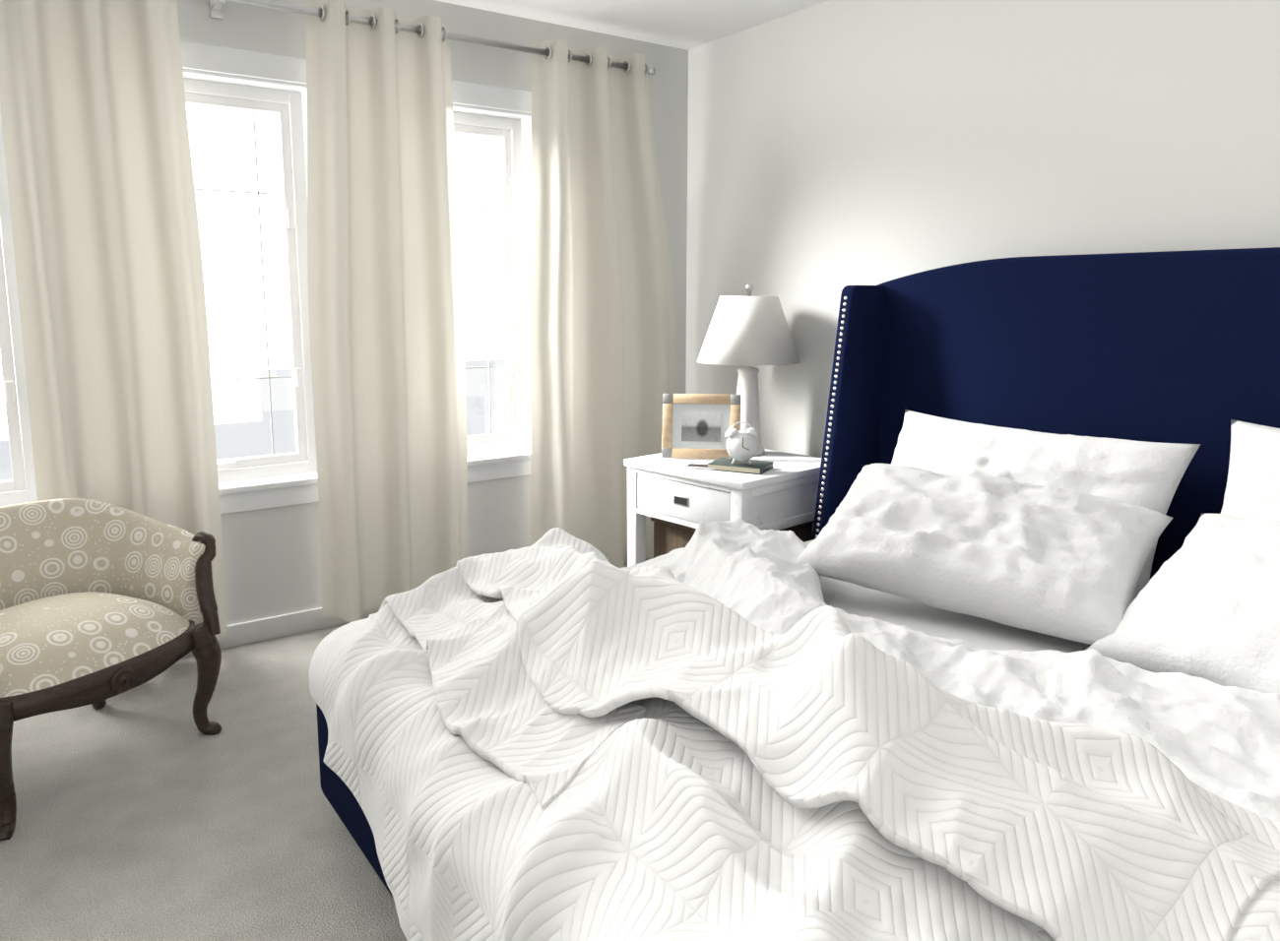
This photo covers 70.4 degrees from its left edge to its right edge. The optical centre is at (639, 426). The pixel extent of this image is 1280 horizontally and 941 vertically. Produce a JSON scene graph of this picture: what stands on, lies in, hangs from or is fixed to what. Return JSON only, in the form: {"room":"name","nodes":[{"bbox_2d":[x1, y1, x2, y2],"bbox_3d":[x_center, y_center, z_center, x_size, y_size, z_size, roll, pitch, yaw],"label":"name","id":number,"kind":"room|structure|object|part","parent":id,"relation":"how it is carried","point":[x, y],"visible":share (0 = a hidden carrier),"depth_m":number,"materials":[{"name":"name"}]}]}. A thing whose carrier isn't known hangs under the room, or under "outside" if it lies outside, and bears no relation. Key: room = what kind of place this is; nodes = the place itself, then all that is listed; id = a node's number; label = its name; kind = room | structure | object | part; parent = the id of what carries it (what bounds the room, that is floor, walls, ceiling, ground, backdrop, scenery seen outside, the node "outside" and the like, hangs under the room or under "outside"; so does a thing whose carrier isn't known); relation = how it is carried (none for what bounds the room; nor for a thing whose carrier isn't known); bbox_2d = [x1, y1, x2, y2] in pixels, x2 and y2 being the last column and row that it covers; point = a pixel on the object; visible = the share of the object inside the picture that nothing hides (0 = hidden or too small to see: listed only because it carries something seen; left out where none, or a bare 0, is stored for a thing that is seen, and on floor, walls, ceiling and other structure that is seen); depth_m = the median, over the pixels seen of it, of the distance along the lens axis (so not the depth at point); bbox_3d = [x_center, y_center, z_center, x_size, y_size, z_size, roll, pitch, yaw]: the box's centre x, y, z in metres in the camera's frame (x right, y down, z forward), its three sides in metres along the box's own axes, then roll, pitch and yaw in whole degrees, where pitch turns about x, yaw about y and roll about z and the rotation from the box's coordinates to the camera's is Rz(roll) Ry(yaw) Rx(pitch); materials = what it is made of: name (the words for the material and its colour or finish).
{"room":"bedroom","nodes":[
{"label":"bedroom","id":0,"kind":"room"},
{"bbox_2d":[0,566,627,940],"bbox_3d":[-0.320,1.241,0.846,5.620,0.100,5.920,-6,10,-35],"label":"floor","id":1,"kind":"structure","parent":0,"point":[134,822],"depth_m":2.24,"materials":[{"name":"grey carpet"}]},
{"bbox_2d":[0,498,222,840],"bbox_3d":[-1.673,0.612,2.538,0.704,0.682,0.817,4,9,26],"label":"armchair","id":2,"kind":"object","parent":1,"relation":"on","point":[98,600],"visible":1,"depth_m":2.65,"materials":[{"name":"beige fabric"}]},
{"bbox_3d":[-1.541,0.830,2.183,0.089,0.353,0.091,4,9,26],"label":"leg","id":3,"kind":"part","parent":2,"relation":"part of","materials":[{"name":"brown wood"}]},
{"bbox_3d":[-1.627,0.556,2.507,0.546,0.117,0.629,4,9,26],"label":"seat","id":4,"kind":"part","parent":2,"relation":"part of","materials":[{"name":"beige fabric"}]},
{"bbox_3d":[-1.627,0.650,2.521,0.582,0.079,0.665,4,9,26],"label":"rail","id":5,"kind":"part","parent":2,"relation":"part of","materials":[{"name":"brown wood"}]},
{"bbox_3d":[-1.718,0.733,2.859,0.087,0.348,0.083,4,9,26],"label":"leg","id":6,"kind":"part","parent":2,"relation":"part of","materials":[{"name":"brown wood"}]},
{"bbox_3d":[-1.291,0.756,2.693,0.089,0.353,0.091,4,9,26],"label":"leg","id":7,"kind":"part","parent":2,"relation":"part of","materials":[{"name":"brown wood"}]},
{"bbox_2d":[624,448,821,567],"bbox_3d":[0.377,0.455,3.699,0.620,0.640,0.640,-7,11,-42],"label":"nightstand","id":8,"kind":"object","parent":1,"relation":"on","point":[676,498],"visible":0.48,"depth_m":3.49,"materials":[{"name":"white paint"}]},
{"bbox_3d":[-0.015,0.465,3.727,0.055,0.612,0.055,-7,11,-42],"label":"leg","id":9,"kind":"part","parent":8,"relation":"part of","materials":[{"name":"white paint"}]},
{"bbox_3d":[0.163,0.368,3.490,0.020,0.018,0.510,-7,11,-42],"label":"rail","id":10,"kind":"part","parent":8,"relation":"part of","materials":[{"name":"white paint"}]},
{"bbox_3d":[0.158,0.285,3.473,0.005,0.037,0.080,-7,11,-42],"label":"pull frame","id":11,"kind":"part","parent":8,"relation":"part of","materials":[{"name":"silver metal"}]},
{"bbox_3d":[0.163,0.203,3.466,0.020,0.018,0.510,-7,11,-42],"label":"rail","id":12,"kind":"part","parent":8,"relation":"part of","materials":[{"name":"white paint"}]},
{"bbox_3d":[0.305,0.267,3.606,0.396,0.143,0.502,-7,11,-42],"label":"drawer","id":13,"kind":"part","parent":8,"relation":"part of","materials":[{"name":"white paint"}]},
{"bbox_2d":[682,463,714,469],"bbox_3d":[0.235,0.156,3.493,0.130,0.009,0.067,3,9,20],"label":"phone","id":14,"kind":"object","parent":8,"relation":"on","point":[687,466],"visible":0.8,"depth_m":3.48,"materials":[{"name":"white"}]},
{"bbox_2d":[661,393,741,459],"bbox_3d":[0.254,-0.004,3.712,0.315,0.262,0.146,1,8,8],"label":"photo frame","id":15,"kind":"object","parent":8,"relation":"on","point":[694,425],"visible":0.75,"depth_m":3.67,"materials":[{"name":"brown wood"}]},
{"bbox_3d":[0.112,-0.002,3.693,0.040,0.182,0.052,1,8,8],"label":"rail","id":16,"kind":"part","parent":15,"relation":"part of","materials":[{"name":"brown wood"}]},
{"bbox_3d":[0.251,-0.110,3.679,0.235,0.042,0.025,1,8,8],"label":"rail","id":17,"kind":"part","parent":15,"relation":"part of","materials":[{"name":"brown wood"}]},
{"bbox_2d":[681,411,721,442],"bbox_3d":[0.248,0.001,3.671,0.159,0.120,0.025,1,8,8],"label":"photo","id":18,"kind":"object","parent":15,"relation":"on","point":[696,426],"depth_m":3.67},
{"bbox_3d":[0.384,0.004,3.656,0.040,0.182,0.052,1,8,8],"label":"rail","id":19,"kind":"part","parent":15,"relation":"part of","materials":[{"name":"brown wood"}]},
{"bbox_2d":[650,516,814,558],"bbox_3d":[0.377,0.494,3.705,0.528,0.249,0.528,-6,10,-35],"label":"basket","id":20,"kind":"object","parent":8,"relation":"on","point":[669,537],"depth_m":3.64,"materials":[{"name":"brown wicker"}]},
{"bbox_2d":[706,457,773,474],"bbox_3d":[0.385,0.151,3.472,0.215,0.025,0.150,4,9,26],"label":"book","id":21,"kind":"object","parent":8,"relation":"on","point":[722,464],"visible":0.97,"depth_m":3.43,"materials":[{"name":"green paper"}]},
{"bbox_2d":[725,421,758,463],"bbox_3d":[0.385,0.063,3.433,0.123,0.164,0.054,0,8,-2],"label":"alarm clock","id":22,"kind":"object","parent":21,"relation":"on","point":[741,446],"visible":1,"depth_m":3.41,"materials":[{"name":"white metal"}]},
{"bbox_3d":[0.385,-0.002,3.424,0.086,0.033,0.006,0,8,-1],"label":"handle","id":23,"kind":"part","parent":22,"relation":"part of","materials":[{"name":"metal"}]},
{"bbox_3d":[0.366,0.525,3.313,0.055,0.612,0.055,-7,11,-42],"label":"leg","id":24,"kind":"part","parent":8,"relation":"part of","materials":[{"name":"white paint"}]},
{"bbox_2d":[697,283,799,456],"bbox_3d":[0.448,-0.236,3.761,0.424,0.707,0.424,-6,10,-35],"label":"lamp","id":25,"kind":"object","parent":8,"relation":"on","point":[748,331],"visible":0.83,"depth_m":3.61,"materials":[{"name":"white fabric"}]},
{"bbox_3d":[0.448,-0.401,3.738,0.424,0.270,0.424,-6,10,-35],"label":"lamp shade","id":26,"kind":"part","parent":25,"relation":"part of","materials":[{"name":"fabric"}]},
{"bbox_3d":[0.573,0.288,3.458,0.490,0.125,0.018,-7,11,-42],"label":"panel","id":27,"kind":"part","parent":8,"relation":"part of","materials":[{"name":"white paint"}]},
{"bbox_3d":[0.579,0.363,3.462,0.490,0.035,0.020,-7,11,-42],"label":"rail","id":28,"kind":"part","parent":8,"relation":"part of","materials":[{"name":"white paint"}]},
{"bbox_3d":[0.579,0.214,3.440,0.490,0.034,0.020,-7,11,-42],"label":"rail","id":29,"kind":"part","parent":8,"relation":"part of","materials":[{"name":"white paint"}]},
{"bbox_2d":[309,247,1279,940],"bbox_3d":[0.629,0.307,1.993,2.272,1.420,2.262,-6,10,-35],"label":"bed","id":30,"kind":"object","parent":1,"relation":"on","point":[1015,676],"visible":1,"depth_m":1.70,"materials":[{"name":"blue fabric"}]},
{"bbox_2d":[309,598,1279,940],"bbox_3d":[0.073,0.643,1.701,0.966,0.665,2.165,-6,10,-35],"label":"quilt","id":31,"kind":"object","parent":30,"relation":"on","point":[506,769],"depth_m":1.29,"materials":[{"name":"white fabric"}]},
{"bbox_3d":[0.614,0.630,2.087,2.025,0.145,1.910,-6,10,-35],"label":"mattress","id":32,"kind":"part","parent":30,"relation":"part of","materials":[{"name":"white fabric"}]},
{"bbox_2d":[620,518,1279,823],"bbox_3d":[0.497,0.545,1.961,1.330,0.341,2.173,-6,10,-35],"label":"duvet","id":33,"kind":"object","parent":30,"relation":"on","point":[1177,669],"depth_m":1.79,"materials":[{"name":"white fabric"}]},
{"bbox_2d":[793,463,1173,644],"bbox_3d":[0.901,0.306,2.449,0.680,0.334,0.944,-6,10,-35],"label":"pillow","id":34,"kind":"object","parent":30,"relation":"on","point":[1066,551],"depth_m":2.32,"materials":[{"name":"white fabric"}]},
{"bbox_2d":[891,409,1200,601],"bbox_3d":[1.107,0.234,2.748,0.319,0.459,0.949,-6,10,-35],"label":"pillow","id":35,"kind":"object","parent":30,"relation":"on","point":[1141,480],"depth_m":2.57,"materials":[{"name":"white fabric"}]},
{"bbox_3d":[1.488,0.187,2.648,0.085,1.370,2.050,-6,10,-35],"label":"headboard","id":36,"kind":"part","parent":30,"relation":"part of","materials":[{"name":"blue fabric"}]},
{"bbox_2d":[1086,513,1279,693],"bbox_3d":[1.440,0.408,1.798,0.532,0.328,0.934,-6,10,-35],"label":"pillow","id":37,"kind":"object","parent":30,"relation":"on","point":[1210,613],"depth_m":1.96,"materials":[{"name":"white fabric"}]},
{"bbox_2d":[1220,419,1279,519],"bbox_3d":[1.712,0.298,1.951,0.278,0.509,0.945,-6,10,-35],"label":"pillow","id":38,"kind":"object","parent":30,"relation":"on","point":[1252,489],"depth_m":2.23,"materials":[{"name":"white fabric"}]},
{"bbox_2d":[176,0,688,625],"bbox_3d":[-1.983,-0.352,2.991,5.620,2.440,0.160,-6,10,-35],"label":"wall","id":39,"kind":"structure","parent":0,"point":[272,556],"depth_m":3.64,"materials":[{"name":"white paint"}]},
{"bbox_2d":[0,107,37,506],"bbox_3d":[-2.292,-0.423,2.732,0.900,1.635,0.185,-6,10,-35],"label":"window","id":40,"kind":"structure","parent":39,"relation":"in","point":[15,490],"depth_m":2.97,"materials":[{"name":"white wood"}]},
{"bbox_2d":[4,381,14,402],"bbox_3d":[-2.199,-0.249,2.851,0.360,0.964,0.030,-6,10,-35],"label":"hardware piece","id":41,"kind":"object","parent":40,"relation":"attached to","point":[9,385],"depth_m":2.96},
{"bbox_2d":[180,41,319,513],"bbox_3d":[-1.542,-0.499,3.257,0.900,1.635,0.185,-6,10,-35],"label":"window","id":42,"kind":"structure","parent":39,"relation":"in","point":[265,481],"depth_m":3.39,"materials":[{"name":"white wood"}]},
{"bbox_2d":[194,110,293,455],"bbox_3d":[-1.572,-0.506,3.300,0.572,1.287,0.005,-6,10,-35],"label":"lead","id":43,"kind":"object","parent":42,"relation":"attached to","point":[257,192],"depth_m":3.39,"materials":[{"name":"grey metal"}]},
{"bbox_2d":[217,208,303,470],"bbox_3d":[-1.448,-0.325,3.377,0.360,0.964,0.030,-6,10,-35],"label":"hardware piece","id":44,"kind":"object","parent":42,"relation":"attached to","point":[224,466],"depth_m":3.41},
{"bbox_2d":[0,0,676,641],"bbox_3d":[-1.641,-0.328,3.035,4.505,2.300,0.168,-6,10,-35],"label":"curtain","id":45,"kind":"object","parent":39,"relation":"attached to","point":[106,240],"visible":0.91,"depth_m":3.41,"materials":[{"name":"beige fabric"}]},
{"bbox_3d":[-1.719,-1.407,2.811,4.300,0.025,0.025,-6,10,-35],"label":"rod","id":46,"kind":"part","parent":45,"relation":"part of","materials":[{"name":"silver metal"}]},
{"bbox_2d":[183,557,651,657],"bbox_3d":[-0.320,1.149,0.832,5.300,0.085,5.600,-6,10,-35],"label":"baseboard","id":47,"kind":"structure","parent":39,"relation":"attached to","point":[239,634],"depth_m":3.47,"materials":[{"name":"white paint"}]},
{"bbox_2d":[451,80,531,482],"bbox_3d":[-0.790,-0.575,3.783,0.900,1.635,0.185,-6,10,-35],"label":"window","id":48,"kind":"structure","parent":39,"relation":"in","point":[508,454],"depth_m":3.95,"materials":[{"name":"white wood"}]},
{"bbox_2d":[458,135,508,434],"bbox_3d":[-0.821,-0.582,3.826,0.572,1.287,0.005,-6,10,-35],"label":"lead","id":49,"kind":"object","parent":48,"relation":"attached to","point":[484,206],"depth_m":3.93,"materials":[{"name":"grey metal"}]},
{"bbox_2d":[507,220,515,375],"bbox_3d":[-0.697,-0.401,3.903,0.360,0.964,0.030,-6,10,-35],"label":"hardware piece","id":50,"kind":"object","parent":48,"relation":"attached to","point":[510,225],"depth_m":3.94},
{"bbox_2d":[435,0,829,50],"bbox_3d":[-0.320,-1.273,0.482,5.620,0.100,5.920,-6,10,-35],"label":"ceiling","id":51,"kind":"structure","parent":0,"point":[687,25],"depth_m":3.72,"materials":[{"name":"white paint"}]},
{"bbox_2d":[674,496,687,505],"bbox_3d":[0.156,0.285,3.472,0.004,0.025,0.066,-7,11,-42],"label":"handle","id":52,"kind":"object","parent":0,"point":[678,500],"depth_m":3.47,"materials":[{"name":"grey metal"}]},
{"bbox_2d":[685,0,1279,538],"bbox_3d":[1.909,-0.242,2.225,0.160,2.440,5.600,-6,10,-35],"label":"wall","id":53,"kind":"structure","parent":0,"point":[833,145],"depth_m":3.16,"materials":[{"name":"white paint"}]},
{"label":"outside","id":54,"kind":"structure","parent":0,"visible":0},
{"bbox_2d":[0,104,506,486],"bbox_3d":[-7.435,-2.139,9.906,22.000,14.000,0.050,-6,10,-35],"label":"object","id":55,"kind":"structure","parent":54,"point":[222,140],"depth_m":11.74,"materials":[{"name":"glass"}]}
]}

